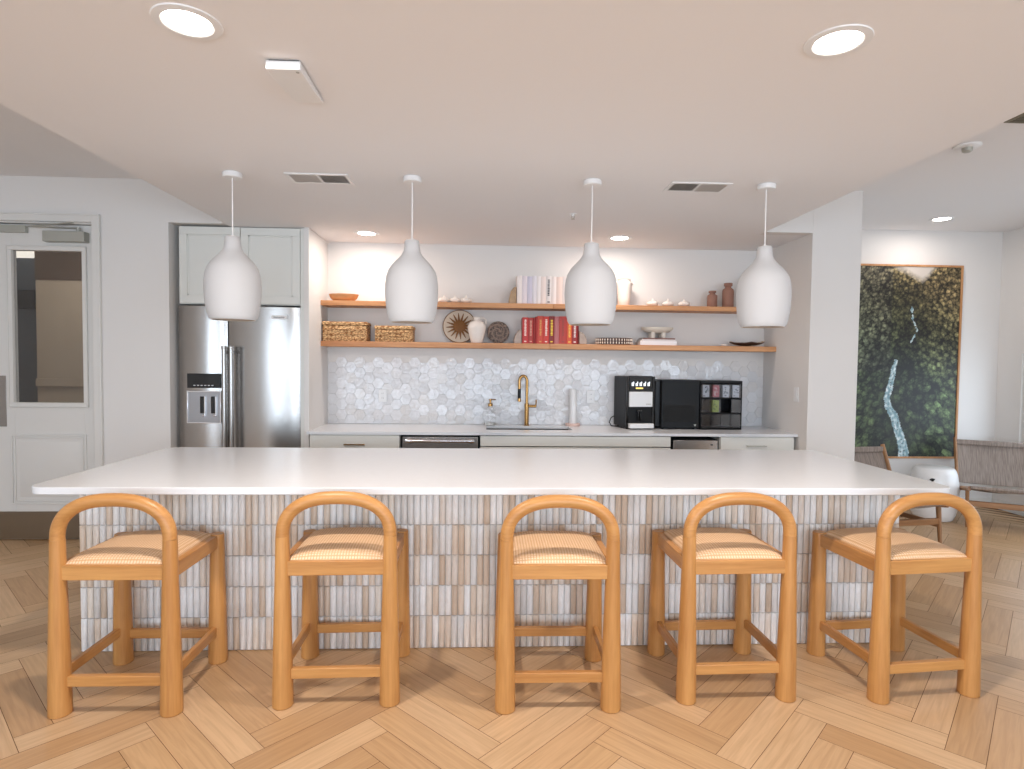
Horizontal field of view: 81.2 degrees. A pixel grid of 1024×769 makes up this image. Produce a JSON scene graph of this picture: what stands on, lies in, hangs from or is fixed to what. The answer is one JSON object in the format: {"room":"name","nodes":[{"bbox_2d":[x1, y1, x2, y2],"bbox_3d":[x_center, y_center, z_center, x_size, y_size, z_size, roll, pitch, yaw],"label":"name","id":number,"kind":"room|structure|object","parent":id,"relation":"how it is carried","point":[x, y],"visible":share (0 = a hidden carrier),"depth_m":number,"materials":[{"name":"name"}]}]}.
{"room":"common room","nodes":[
{"label":"common room","id":0,"kind":"room"},
{"bbox_2d":[16,258,37,401],"bbox_3d":[-5.082,-0.267,6.470,0.465,2.845,0.180,1,2,-3],"label":"wall","id":1,"kind":"structure","parent":0,"point":[27,331],"depth_m":6.37,"materials":[{"name":"grey paint"}]},
{"bbox_2d":[17,290,35,308],"bbox_3d":[-5.147,-0.901,6.332,0.170,0.200,0.040,1,2,-3],"label":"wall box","id":2,"kind":"object","parent":1,"relation":"attached to","point":[26,299],"visible":0.91,"depth_m":6.31,"materials":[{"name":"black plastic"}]},
{"bbox_2d":[34,251,81,279],"bbox_3d":[-3.865,-1.368,6.371,1.935,0.610,0.610,1,2,-3],"label":"wall","id":3,"kind":"structure","parent":0,"point":[48,265],"depth_m":6.04,"materials":[{"name":"beige paint"}]},
{"bbox_2d":[16,251,33,257],"bbox_3d":[-5.048,-1.377,5.978,0.465,0.100,0.720,1,2,-3],"label":"hallway light","id":4,"kind":"object","parent":3,"relation":"attached to","point":[19,254],"visible":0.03,"depth_m":6.11,"materials":[{"name":"white"}]},
{"bbox_2d":[36,280,83,402],"bbox_3d":[-3.882,0.053,6.429,1.935,2.235,0.600,1,2,-3],"label":"wall","id":5,"kind":"structure","parent":0,"point":[59,319],"depth_m":6.07,"materials":[{"name":"beige paint"}]},
{"bbox_2d":[36,378,83,386],"bbox_3d":[-3.866,-0.012,6.112,1.935,0.080,0.030,1,2,-3],"label":"trim","id":6,"kind":"structure","parent":5,"relation":"attached to","point":[39,381],"depth_m":6.06,"materials":[{"name":"beige"}]},
{"bbox_2d":[0,175,187,464],"bbox_3d":[-3.979,-0.201,5.027,2.531,2.845,0.770,1,2,-3],"label":"wall","id":7,"kind":"structure","parent":0,"point":[140,247],"depth_m":4.67,"materials":[{"name":"paint"}]},
{"bbox_2d":[0,222,94,538],"bbox_3d":[-3.740,-0.008,4.647,0.914,2.474,0.177,1,2,-3],"label":"door","id":8,"kind":"structure","parent":7,"relation":"in","point":[40,442],"depth_m":4.70,"materials":[{"name":"paint"}]},
{"bbox_2d":[0,212,103,467],"bbox_3d":[-3.742,-0.044,4.709,1.070,2.562,0.160,1,2,-3],"label":"trim","id":9,"kind":"structure","parent":7,"relation":"attached to","point":[93,220],"depth_m":4.64,"materials":[{"name":"paint"}]},
{"bbox_2d":[304,227,327,447],"bbox_3d":[-1.663,-0.007,5.080,0.040,2.507,0.580,1,2,-3],"label":"wall","id":10,"kind":"structure","parent":0,"point":[315,246],"depth_m":4.93,"materials":[{"name":"paint"}]},
{"bbox_2d":[168,194,812,235],"bbox_3d":[-0.150,-1.401,4.755,5.076,0.338,0.136,1,2,-1],"label":"wall niche header","id":11,"kind":"structure","parent":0,"point":[180,213],"depth_m":4.69,"materials":[{"name":"paint"}]},
{"bbox_2d":[0,0,1023,250],"bbox_3d":[0.094,-1.360,1.656,10.520,0.493,10.400,1,2,-3],"label":"ceiling","id":12,"kind":"structure","parent":0,"point":[503,110],"depth_m":2.50,"materials":[{"name":"paint"}]},
{"bbox_2d":[149,2,223,40],"bbox_3d":[-1.015,-1.130,1.867,0.204,0.006,0.204,1,2,-3],"label":"recessed light","id":13,"kind":"object","parent":12,"relation":"in","point":[186,21],"visible":1,"depth_m":1.86,"materials":[{"name":"white plastic"}]},
{"bbox_2d":[162,10,211,34],"bbox_3d":[-1.015,-1.131,1.867,0.140,0.001,0.140,1,2,-3],"label":"diffuser","id":14,"kind":"object","parent":13,"relation":"attached to","point":[183,21],"depth_m":1.86,"materials":[{"name":"white plastic"}]},
{"bbox_2d":[203,170,261,320],"bbox_3d":[-1.586,-0.782,3.391,0.303,0.829,0.303,1,2,-3],"label":"pendant lamp","id":15,"kind":"object","parent":12,"relation":"hanging from","point":[232,285],"visible":1,"depth_m":3.29,"materials":[{"name":"white ceramic"}]},
{"bbox_2d":[266,60,323,102],"bbox_3d":[-0.809,-1.127,2.253,0.120,0.038,0.330,1,2,-3],"label":"ceiling sensor","id":16,"kind":"object","parent":12,"relation":"attached to","point":[290,75],"visible":1,"depth_m":2.18,"materials":[{"name":"white plastic"}]},
{"bbox_2d":[284,172,354,184],"bbox_3d":[-1.111,-1.191,3.458,0.357,0.007,0.190,1,2,-3],"label":"ceiling vent","id":17,"kind":"object","parent":12,"relation":"in","point":[300,178],"visible":1,"depth_m":3.45,"materials":[{"name":"white plastic"}]},
{"bbox_2d":[354,230,378,235],"bbox_3d":[-1.201,-1.248,4.935,0.204,0.006,0.204,1,2,-3],"label":"recessed light","id":18,"kind":"object","parent":12,"relation":"in","point":[362,232],"visible":1,"depth_m":4.93,"materials":[{"name":"white"}]},
{"bbox_2d":[385,175,437,323],"bbox_3d":[-0.575,-0.772,3.435,0.303,0.829,0.303,1,2,-3],"label":"pendant lamp","id":19,"kind":"object","parent":12,"relation":"hanging from","point":[411,283],"visible":1,"depth_m":3.33,"materials":[{"name":"white ceramic"}]},
{"bbox_2d":[564,178,616,325],"bbox_3d":[0.460,-0.761,3.459,0.303,0.829,0.303,1,2,-3],"label":"pendant lamp","id":20,"kind":"object","parent":12,"relation":"hanging from","point":[590,294],"visible":1,"depth_m":3.36,"materials":[{"name":"white ceramic"}]},
{"bbox_2d":[607,235,631,240],"bbox_3d":[0.902,-1.226,5.006,0.204,0.006,0.204,1,2,-3],"label":"recessed light","id":21,"kind":"object","parent":12,"relation":"in","point":[617,237],"visible":1,"depth_m":5.00,"materials":[{"name":"white"}]},
{"bbox_2d":[662,182,732,192],"bbox_3d":[1.097,-1.169,3.545,0.357,0.007,0.190,1,2,-3],"label":"ceiling vent","id":22,"kind":"object","parent":12,"relation":"in","point":[692,187],"visible":1,"depth_m":3.54,"materials":[{"name":"white plastic"}]},
{"bbox_2d":[736,182,791,327],"bbox_3d":[1.480,-0.751,3.498,0.303,0.829,0.303,1,2,-3],"label":"pendant lamp","id":23,"kind":"object","parent":12,"relation":"hanging from","point":[764,289],"visible":1,"depth_m":3.40,"materials":[{"name":"white ceramic"}]},
{"bbox_2d":[803,24,874,57],"bbox_3d":[1.057,-1.109,1.937,0.204,0.006,0.204,1,2,-3],"label":"recessed light","id":24,"kind":"object","parent":12,"relation":"in","point":[841,40],"visible":1,"depth_m":1.93,"materials":[{"name":"white plastic"}]},
{"bbox_2d":[814,31,862,52],"bbox_3d":[1.057,-1.110,1.937,0.140,0.001,0.140,1,2,-3],"label":"diffuser","id":25,"kind":"object","parent":24,"relation":"attached to","point":[840,41],"depth_m":1.93,"materials":[{"name":"white plastic"}]},
{"bbox_2d":[929,216,954,221],"bbox_3d":[4.035,-1.551,5.604,0.204,0.006,0.204,1,2,-3],"label":"recessed light","id":26,"kind":"object","parent":12,"relation":"in","point":[945,218],"visible":1,"depth_m":5.60,"materials":[{"name":"white plastic"}]},
{"bbox_2d":[953,141,982,152],"bbox_3d":[2.858,-1.478,3.747,0.150,0.040,0.150,1,2,-3],"label":"smoke detector","id":27,"kind":"object","parent":12,"relation":"attached to","point":[967,147],"visible":1,"depth_m":3.72,"materials":[{"name":"white plastic"}]},
{"bbox_2d":[1004,113,1023,123],"bbox_3d":[2.980,-1.473,3.282,0.400,0.012,0.200,1,2,-3],"label":"ceiling vent","id":28,"kind":"object","parent":12,"relation":"in","point":[1020,118],"visible":0.77,"depth_m":3.33,"materials":[{"name":"grey metal"}]},
{"bbox_2d":[0,507,1023,768],"bbox_3d":[0.057,1.438,1.861,10.320,0.100,10.400,1,2,-3],"label":"floor","id":29,"kind":"structure","parent":0,"point":[445,716],"depth_m":2.51,"materials":[{"name":"brown wood"}]},
{"bbox_2d":[47,493,227,719],"bbox_3d":[-1.626,0.885,2.642,0.531,0.908,0.510,1,2,-2],"label":"bar stool","id":30,"kind":"object","parent":29,"relation":"on","point":[166,553],"visible":1,"depth_m":2.43,"materials":[{"name":"brown wood"}]},
{"bbox_2d":[178,306,300,447],"bbox_3d":[-2.200,0.305,5.018,0.966,1.875,0.636,1,2,-3],"label":"refrigerator","id":31,"kind":"object","parent":29,"relation":"on","point":[240,381],"visible":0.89,"depth_m":4.77,"materials":[{"name":"silver metal"}]},
{"bbox_2d":[179,226,303,447],"bbox_3d":[-2.177,-0.011,5.063,0.987,2.505,0.556,1,2,-3],"label":"tall cabinet","id":32,"kind":"object","parent":29,"relation":"on","point":[277,253],"visible":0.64,"depth_m":4.76,"materials":[{"name":"paint"}]},
{"bbox_2d":[272,491,409,710],"bbox_3d":[-0.753,0.892,2.726,0.531,0.908,0.510,1,2,-4],"label":"bar stool","id":33,"kind":"object","parent":29,"relation":"on","point":[384,551],"visible":1,"depth_m":2.51,"materials":[{"name":"brown wood"}]},
{"bbox_2d":[310,434,400,447],"bbox_3d":[-1.275,0.821,5.083,0.713,0.862,0.666,1,2,-3],"label":"base cabinet","id":34,"kind":"object","parent":29,"relation":"on","point":[316,440],"visible":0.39,"depth_m":4.77,"materials":[{"name":"paint"}]},
{"bbox_2d":[306,423,797,436],"bbox_3d":[0.350,0.391,5.156,3.997,0.022,0.650,1,2,-3],"label":"countertop","id":35,"kind":"structure","parent":34,"relation":"on","point":[329,428],"depth_m":4.96,"materials":[{"name":"white stone"}]},
{"bbox_2d":[484,399,495,425],"bbox_3d":[-0.195,0.247,5.350,0.106,0.237,0.106,1,2,-3],"label":"soap dispenser","id":36,"kind":"object","parent":35,"relation":"on","point":[490,419],"visible":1,"depth_m":5.32,"materials":[{"name":"clear glass"}]},
{"bbox_2d":[518,375,536,425],"bbox_3d":[0.137,0.140,5.362,0.173,0.458,0.052,1,2,-3],"label":"kitchen faucet","id":37,"kind":"object","parent":35,"relation":"on","point":[527,406],"visible":1,"depth_m":5.35,"materials":[{"name":"gold metal"}]},
{"bbox_2d":[486,428,572,446],"bbox_3d":[0.141,0.498,5.185,0.738,0.195,0.308,1,2,-3],"label":"sink","id":38,"kind":"object","parent":35,"relation":"in","point":[486,428],"visible":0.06,"depth_m":5.04,"materials":[{"name":"silver metal"}]},
{"bbox_2d":[565,389,579,426],"bbox_3d":[0.551,0.206,5.394,0.136,0.334,0.136,1,2,-3],"label":"paper towel holder","id":39,"kind":"object","parent":35,"relation":"on","point":[572,422],"visible":1,"depth_m":5.37,"materials":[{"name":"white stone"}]},
{"bbox_2d":[609,376,654,428],"bbox_3d":[1.061,0.152,5.297,0.319,0.462,0.360,0,2,-10],"label":"coffee machine","id":40,"kind":"object","parent":35,"relation":"on","point":[634,396],"visible":1,"depth_m":5.17,"materials":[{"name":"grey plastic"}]},
{"bbox_2d":[628,423,653,427],"bbox_3d":[1.114,0.356,5.159,0.216,0.040,0.054,0,2,-10],"label":"drip tray","id":41,"kind":"object","parent":40,"relation":"on","point":[630,425],"depth_m":5.14,"materials":[{"name":"white plastic"}]},
{"bbox_2d":[654,379,699,428],"bbox_3d":[1.434,0.171,5.326,0.380,0.430,0.298,1,2,-3],"label":"cooler","id":42,"kind":"object","parent":35,"relation":"on","point":[676,405],"visible":0.97,"depth_m":5.18,"materials":[{"name":"black plastic"}]},
{"bbox_2d":[696,380,742,429],"bbox_3d":[1.815,0.177,5.328,0.372,0.427,0.271,1,2,-3],"label":"storage rack","id":43,"kind":"object","parent":35,"relation":"on","point":[729,416],"visible":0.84,"depth_m":5.36,"materials":[{"name":"black plastic"}]},
{"bbox_2d":[709,385,718,396],"bbox_3d":[1.776,0.057,5.239,0.058,0.105,0.085,1,2,-3],"label":"stack","id":44,"kind":"object","parent":43,"relation":"in","point":[713,389],"visible":1,"depth_m":5.20,"materials":[{"name":"red paper"}]},
{"bbox_2d":[709,400,718,411],"bbox_3d":[1.774,0.188,5.244,0.058,0.105,0.085,1,2,-3],"label":"stack","id":45,"kind":"object","parent":43,"relation":"in","point":[713,404],"visible":1,"depth_m":5.20,"materials":[{"name":"green paper"}]},
{"bbox_2d":[719,385,728,396],"bbox_3d":[1.864,0.058,5.243,0.058,0.105,0.085,1,2,-3],"label":"stack","id":46,"kind":"object","parent":43,"relation":"in","point":[723,389],"visible":1,"depth_m":5.20,"materials":[{"name":"grey paper"}]},
{"bbox_2d":[729,385,738,396],"bbox_3d":[1.952,0.059,5.247,0.058,0.105,0.085,1,2,-3],"label":"stack","id":47,"kind":"object","parent":43,"relation":"in","point":[733,389],"visible":0.98,"depth_m":5.21,"materials":[{"name":"grey paper"}]},
{"bbox_2d":[401,435,479,447],"bbox_3d":[-0.596,0.828,5.089,0.630,0.862,0.688,1,2,-3],"label":"dishwasher","id":48,"kind":"object","parent":29,"relation":"on","point":[407,441],"visible":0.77,"depth_m":4.79,"materials":[{"name":"silver metal"}]},
{"bbox_2d":[79,495,899,651],"bbox_3d":[-0.067,0.900,3.391,4.154,0.858,0.732,1,2,-3],"label":"kitchen island","id":49,"kind":"object","parent":29,"relation":"on","point":[453,539],"visible":0.39,"depth_m":3.02,"materials":[{"name":"grey tile"}]},
{"bbox_2d":[32,447,949,494],"bbox_3d":[-0.046,0.458,3.294,4.197,0.032,1.225,1,2,-3],"label":"island countertop","id":50,"kind":"structure","parent":49,"relation":"on","point":[176,470],"depth_m":3.03,"materials":[{"name":"white stone"}]},
{"bbox_2d":[494,494,620,714],"bbox_3d":[0.191,0.903,2.708,0.531,0.908,0.510,1,2,-2],"label":"bar stool","id":51,"kind":"object","parent":29,"relation":"on","point":[524,555],"visible":1,"depth_m":2.48,"materials":[{"name":"brown wood"}]},
{"bbox_2d":[480,436,670,448],"bbox_3d":[0.502,0.839,5.184,1.562,0.858,0.636,1,2,-3],"label":"base cabinet","id":52,"kind":"object","parent":29,"relation":"on","point":[578,442],"visible":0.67,"depth_m":4.85,"materials":[{"name":"paint"}]},
{"bbox_2d":[652,436,717,449],"bbox_3d":[1.489,0.860,5.222,0.376,0.835,0.623,1,2,-3],"label":"ice maker","id":53,"kind":"object","parent":29,"relation":"on","point":[677,442],"visible":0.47,"depth_m":4.90,"materials":[{"name":"silver metal"}]},
{"bbox_2d":[647,492,796,705],"bbox_3d":[0.967,0.909,2.796,0.531,0.908,0.510,1,2,-4],"label":"bar stool","id":54,"kind":"object","parent":29,"relation":"on","point":[704,550],"visible":1,"depth_m":2.58,"materials":[{"name":"brown wood"}]},
{"bbox_2d":[711,437,793,449],"bbox_3d":[2.006,0.852,5.241,0.623,0.862,0.666,1,2,-3],"label":"base cabinet","id":55,"kind":"object","parent":29,"relation":"on","point":[724,443],"visible":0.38,"depth_m":4.92,"materials":[{"name":"paint"}]},
{"bbox_2d":[806,492,982,704],"bbox_3d":[1.795,0.917,2.831,0.531,0.908,0.510,0,2,-8],"label":"bar stool","id":56,"kind":"object","parent":29,"relation":"on","point":[891,553],"visible":1,"depth_m":2.63,"materials":[{"name":"brown wood"}]},
{"bbox_2d":[854,444,948,542],"bbox_3d":[3.113,0.926,5.001,0.594,0.768,0.700,0,2,-11],"label":"lounge chair","id":57,"kind":"object","parent":29,"relation":"on","point":[876,456],"visible":0.17,"depth_m":5.28,"materials":[{"name":"brown wood"}]},
{"bbox_2d":[910,464,959,521],"bbox_3d":[4.054,1.038,5.743,0.406,0.500,0.406,1,2,-3],"label":"stool","id":58,"kind":"object","parent":29,"relation":"on","point":[944,475],"visible":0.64,"depth_m":5.59,"materials":[{"name":"white plastic"}]},
{"bbox_2d":[953,437,1023,526],"bbox_3d":[4.531,0.921,5.564,0.594,0.768,0.700,2,2,26],"label":"lounge chair","id":59,"kind":"object","parent":29,"relation":"on","point":[995,463],"visible":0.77,"depth_m":5.77,"materials":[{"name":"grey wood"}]},
{"bbox_2d":[328,242,763,447],"bbox_3d":[-0.199,-0.053,5.519,5.069,2.600,0.160,1,2,-3],"label":"wall","id":60,"kind":"structure","parent":0,"point":[483,273],"depth_m":5.43,"materials":[{"name":"paint"}]},
{"bbox_2d":[321,341,549,349],"bbox_3d":[-0.661,-0.347,5.285,1.975,0.046,0.240,1,2,-3],"label":"wall shelf","id":61,"kind":"object","parent":60,"relation":"attached to","point":[323,343],"visible":1,"depth_m":5.17,"materials":[{"name":"brown wood"}]},
{"bbox_2d":[322,321,370,340],"bbox_3d":[-1.447,-0.461,5.232,0.387,0.168,0.212,1,2,-3],"label":"woven box","id":62,"kind":"object","parent":61,"relation":"on","point":[332,330],"visible":0.98,"depth_m":5.14,"materials":[{"name":"beige wicker"}]},
{"bbox_2d":[374,326,414,341],"bbox_3d":[-1.028,-0.442,5.253,0.333,0.138,0.212,1,2,-3],"label":"woven box","id":63,"kind":"object","parent":61,"relation":"on","point":[382,333],"visible":0.98,"depth_m":5.16,"materials":[{"name":"beige wicker"}]},
{"bbox_2d":[443,310,473,342],"bbox_3d":[-0.470,-0.520,5.349,0.302,0.299,0.056,1,2,-1],"label":"plate","id":64,"kind":"object","parent":61,"relation":"on","point":[455,324],"visible":0.86,"depth_m":5.34,"materials":[{"name":"beige ceramic"}]},
{"bbox_2d":[468,317,486,342],"bbox_3d":[-0.307,-0.479,5.257,0.168,0.228,0.160,1,2,-3],"label":"jug","id":65,"kind":"object","parent":61,"relation":"on","point":[476,328],"visible":0.92,"depth_m":5.20,"materials":[{"name":"ceramic"}]},
{"bbox_2d":[487,321,508,342],"bbox_3d":[-0.123,-0.467,5.347,0.200,0.199,0.039,1,2,-2],"label":"disc","id":66,"kind":"object","parent":61,"relation":"on","point":[497,332],"visible":1,"depth_m":5.34,"materials":[{"name":"brown ceramic"}]},
{"bbox_2d":[521,317,527,342],"bbox_3d":[0.113,-0.477,5.315,0.052,0.229,0.165,1,2,-3],"label":"book","id":67,"kind":"object","parent":61,"relation":"on","point":[524,321],"visible":0.95,"depth_m":5.23,"materials":[{"name":"red paper"}]},
{"bbox_2d":[528,318,532,343],"bbox_3d":[0.162,-0.475,5.317,0.043,0.227,0.165,1,2,-3],"label":"book","id":68,"kind":"object","parent":61,"relation":"on","point":[530,320],"visible":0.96,"depth_m":5.24,"materials":[{"name":"red paper"}]},
{"bbox_2d":[537,316,543,343],"bbox_3d":[0.246,-0.482,5.321,0.053,0.243,0.165,1,2,-3],"label":"book","id":69,"kind":"object","parent":61,"relation":"on","point":[540,319],"visible":0.93,"depth_m":5.24,"materials":[{"name":"red paper"}]},
{"bbox_2d":[543,316,548,343],"bbox_3d":[0.297,-0.481,5.323,0.047,0.240,0.165,1,2,-3],"label":"book","id":70,"kind":"object","parent":61,"relation":"on","point":[546,318],"visible":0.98,"depth_m":5.25,"materials":[{"name":"red paper"}]},
{"bbox_2d":[321,300,552,310],"bbox_3d":[-0.645,-0.696,5.273,1.999,0.042,0.240,1,2,-3],"label":"wall shelf","id":71,"kind":"object","parent":60,"relation":"attached to","point":[327,303],"visible":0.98,"depth_m":5.18,"materials":[{"name":"brown wood"}]},
{"bbox_2d":[329,293,358,300],"bbox_3d":[-1.470,-0.756,5.221,0.256,0.063,0.192,1,2,-3],"label":"wooden bowl","id":72,"kind":"object","parent":71,"relation":"on","point":[334,296],"visible":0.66,"depth_m":5.15,"materials":[{"name":"brown wood"}]},
{"bbox_2d":[516,276,521,302],"bbox_3d":[0.061,-0.832,5.304,0.044,0.245,0.174,1,2,-3],"label":"book","id":73,"kind":"object","parent":71,"relation":"on","point":[518,278],"visible":0.87,"depth_m":5.22,"materials":[{"name":"white paper"}]},
{"bbox_2d":[522,276,526,302],"bbox_3d":[0.106,-0.830,5.306,0.044,0.242,0.174,1,2,-3],"label":"book","id":74,"kind":"object","parent":71,"relation":"on","point":[524,278],"visible":0.76,"depth_m":5.22,"materials":[{"name":"white paper"}]},
{"bbox_2d":[527,276,531,303],"bbox_3d":[0.151,-0.828,5.309,0.044,0.239,0.174,1,2,-3],"label":"book","id":75,"kind":"object","parent":71,"relation":"on","point":[529,278],"visible":0.76,"depth_m":5.22,"materials":[{"name":"white paper"}]},
{"bbox_2d":[532,276,536,303],"bbox_3d":[0.193,-0.831,5.311,0.037,0.245,0.174,1,2,-3],"label":"book","id":76,"kind":"object","parent":71,"relation":"on","point":[534,278],"visible":0.76,"depth_m":5.22,"materials":[{"name":"white paper"}]},
{"bbox_2d":[536,276,540,303],"bbox_3d":[0.230,-0.829,5.312,0.035,0.242,0.174,1,2,-3],"label":"book","id":77,"kind":"object","parent":71,"relation":"on","point":[538,295],"visible":0.75,"depth_m":5.23,"materials":[{"name":"white paper"}]},
{"bbox_2d":[540,277,545,303],"bbox_3d":[0.270,-0.827,5.314,0.045,0.239,0.174,1,2,-3],"label":"book","id":78,"kind":"object","parent":71,"relation":"on","point":[543,279],"visible":0.76,"depth_m":5.23,"materials":[{"name":"white paper"}]},
{"bbox_2d":[546,276,551,303],"bbox_3d":[0.317,-0.830,5.316,0.047,0.245,0.175,1,2,-3],"label":"book","id":79,"kind":"object","parent":71,"relation":"on","point":[548,278],"visible":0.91,"depth_m":5.23,"materials":[{"name":"white paper"}]},
{"bbox_2d":[328,357,762,425],"bbox_3d":[0.339,0.068,5.464,3.996,0.599,0.008,1,2,-3],"label":"tile backsplash","id":80,"kind":"structure","parent":60,"relation":"attached to","point":[343,381],"depth_m":5.44,"materials":[{"name":"white tile"}]},
{"bbox_2d":[379,389,386,401],"bbox_3d":[-1.166,0.101,5.382,0.074,0.116,0.008,1,2,-3],"label":"power outlet","id":81,"kind":"object","parent":80,"relation":"attached to","point":[382,392],"visible":1,"depth_m":5.38,"materials":[{"name":"white plastic"}]},
{"bbox_2d":[551,304,736,313],"bbox_3d":[1.352,-0.676,5.369,1.997,0.042,0.240,1,2,-3],"label":"wall shelf","id":82,"kind":"object","parent":60,"relation":"attached to","point":[556,307],"visible":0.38,"depth_m":5.26,"materials":[{"name":"brown wood"}]},
{"bbox_2d":[551,277,555,303],"bbox_3d":[0.363,-0.828,5.319,0.043,0.242,0.174,1,2,-3],"label":"book","id":83,"kind":"object","parent":82,"relation":"on","point":[553,279],"visible":0.76,"depth_m":5.23,"materials":[{"name":"white paper"}]},
{"bbox_2d":[556,277,562,303],"bbox_3d":[0.412,-0.826,5.321,0.053,0.239,0.174,1,2,-3],"label":"book","id":84,"kind":"object","parent":82,"relation":"on","point":[559,280],"visible":0.76,"depth_m":5.24,"materials":[{"name":"white paper"}]},
{"bbox_2d":[617,278,633,304],"bbox_3d":[1.002,-0.821,5.346,0.154,0.240,0.154,2,3,35],"label":"vase","id":85,"kind":"object","parent":82,"relation":"on","point":[624,286],"visible":0.84,"depth_m":5.30,"materials":[{"name":"ceramic"}]},
{"bbox_2d":[707,291,716,306],"bbox_3d":[1.803,-0.768,5.377,0.088,0.150,0.088,1,2,-3],"label":"bottle","id":86,"kind":"object","parent":82,"relation":"on","point":[712,297],"visible":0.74,"depth_m":5.34,"materials":[{"name":"brown ceramic"}]},
{"bbox_2d":[722,283,733,306],"bbox_3d":[1.947,-0.802,5.382,0.100,0.222,0.100,1,2,-3],"label":"bottle","id":87,"kind":"object","parent":82,"relation":"on","point":[728,292],"visible":0.86,"depth_m":5.34,"materials":[{"name":"brown ceramic"}]},
{"bbox_2d":[547,344,775,351],"bbox_3d":[1.336,-0.328,5.381,2.021,0.046,0.240,1,2,-3],"label":"wall shelf","id":88,"kind":"object","parent":60,"relation":"attached to","point":[552,346],"visible":0.86,"depth_m":5.27,"materials":[{"name":"brown wood"}]},
{"bbox_2d":[549,316,553,343],"bbox_3d":[0.345,-0.482,5.325,0.047,0.243,0.165,1,2,-3],"label":"book","id":89,"kind":"object","parent":88,"relation":"on","point":[551,318],"visible":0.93,"depth_m":5.25,"materials":[{"name":"red paper"}]},
{"bbox_2d":[554,316,558,343],"bbox_3d":[0.390,-0.480,5.328,0.041,0.241,0.164,1,2,-3],"label":"book","id":90,"kind":"object","parent":88,"relation":"on","point":[556,318],"visible":0.78,"depth_m":5.25,"materials":[{"name":"red paper"}]},
{"bbox_2d":[559,316,566,343],"bbox_3d":[0.446,-0.481,5.330,0.069,0.243,0.165,1,2,-3],"label":"book","id":91,"kind":"object","parent":88,"relation":"on","point":[562,319],"visible":0.93,"depth_m":5.25,"materials":[{"name":"red paper"}]},
{"bbox_2d":[567,321,571,343],"bbox_3d":[0.502,-0.459,5.334,0.043,0.200,0.165,1,2,-3],"label":"book","id":92,"kind":"object","parent":88,"relation":"on","point":[569,327],"visible":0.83,"depth_m":5.25,"materials":[{"name":"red paper"}]},
{"bbox_2d":[572,325,577,343],"bbox_3d":[0.549,-0.458,5.336,0.049,0.200,0.165,1,2,-3],"label":"book","id":93,"kind":"object","parent":88,"relation":"on","point":[574,328],"visible":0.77,"depth_m":5.26,"materials":[{"name":"red paper"}]},
{"bbox_2d":[595,338,632,344],"bbox_3d":[0.913,-0.384,5.349,0.343,0.060,0.212,1,2,-3],"label":"tray","id":94,"kind":"object","parent":88,"relation":"on","point":[610,341],"visible":0.94,"depth_m":5.26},
{"bbox_2d":[636,341,676,344],"bbox_3d":[1.295,-0.369,5.377,0.327,0.036,0.172,1,2,-3],"label":"book","id":95,"kind":"object","parent":88,"relation":"on","point":[637,342],"visible":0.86,"depth_m":5.29,"materials":[{"name":"white paper"}]},
{"bbox_2d":[637,339,675,340],"bbox_3d":[1.299,-0.395,5.379,0.305,0.016,0.172,1,2,-3],"label":"book","id":96,"kind":"object","parent":95,"relation":"on","point":[640,339],"visible":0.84,"depth_m":5.29,"materials":[{"name":"white paper"}]},
{"bbox_2d":[639,338,674,339],"bbox_3d":[1.303,-0.409,5.381,0.288,0.012,0.172,1,2,-3],"label":"book","id":97,"kind":"object","parent":96,"relation":"on","point":[639,338],"visible":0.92,"depth_m":5.30,"materials":[{"name":"grey paper"}]},
{"bbox_2d":[641,327,672,337],"bbox_3d":[1.308,-0.464,5.380,0.286,0.098,0.177,1,2,-3],"label":"footed bowl","id":98,"kind":"object","parent":97,"relation":"on","point":[651,331],"visible":0.91,"depth_m":5.33,"materials":[{"name":"beige ceramic"}]},
{"bbox_2d":[729,341,764,345],"bbox_3d":[2.123,-0.371,5.397,0.332,0.049,0.194,1,2,-3],"label":"dish","id":99,"kind":"object","parent":88,"relation":"on","point":[731,342],"visible":0.99,"depth_m":5.34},
{"bbox_2d":[762,191,862,460],"bbox_3d":[2.545,-0.141,5.428,0.402,2.845,1.283,1,2,-3],"label":"wall column","id":100,"kind":"structure","parent":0,"point":[816,353],"depth_m":4.79,"materials":[{"name":"paint"}]},
{"bbox_2d":[861,229,1002,497],"bbox_3d":[3.920,-0.154,6.195,2.418,2.845,0.120,1,2,-3],"label":"wall","id":101,"kind":"structure","parent":0,"point":[980,253],"depth_m":6.15,"materials":[{"name":"paint"}]},
{"bbox_2d":[855,264,963,458],"bbox_3d":[4.006,-0.230,6.115,1.185,1.980,0.039,1,2,-3],"label":"framed picture","id":102,"kind":"object","parent":101,"relation":"attached to","point":[910,316],"visible":0.84,"depth_m":6.11,"materials":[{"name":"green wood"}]},
{"bbox_2d":[900,497,991,501],"bbox_3d":[3.857,1.219,6.178,2.318,0.100,0.014,1,2,-3],"label":"baseboard","id":103,"kind":"structure","parent":101,"relation":"attached to","point":[984,499],"depth_m":6.22,"materials":[{"name":"paint"}]},
{"bbox_2d":[992,227,1023,504],"bbox_3d":[5.313,0.037,1.529,0.120,2.845,9.343,1,2,-3],"label":"wall","id":104,"kind":"structure","parent":0,"point":[1010,366],"depth_m":6.03,"materials":[{"name":"paint"}]},
{"bbox_2d":[992,498,1023,515],"bbox_3d":[5.230,1.408,1.570,0.014,0.100,9.329,1,2,-3],"label":"baseboard","id":105,"kind":"structure","parent":104,"relation":"attached to","point":[1021,513],"depth_m":6.03,"materials":[{"name":"paint"}]},
{"bbox_2d":[1021,380,1023,442],"bbox_3d":[5.142,0.356,4.898,0.070,1.250,2.060,1,2,-3],"label":"window","id":106,"kind":"structure","parent":104,"relation":"in","point":[1022,426],"depth_m":5.91,"materials":[{"name":"paint"}]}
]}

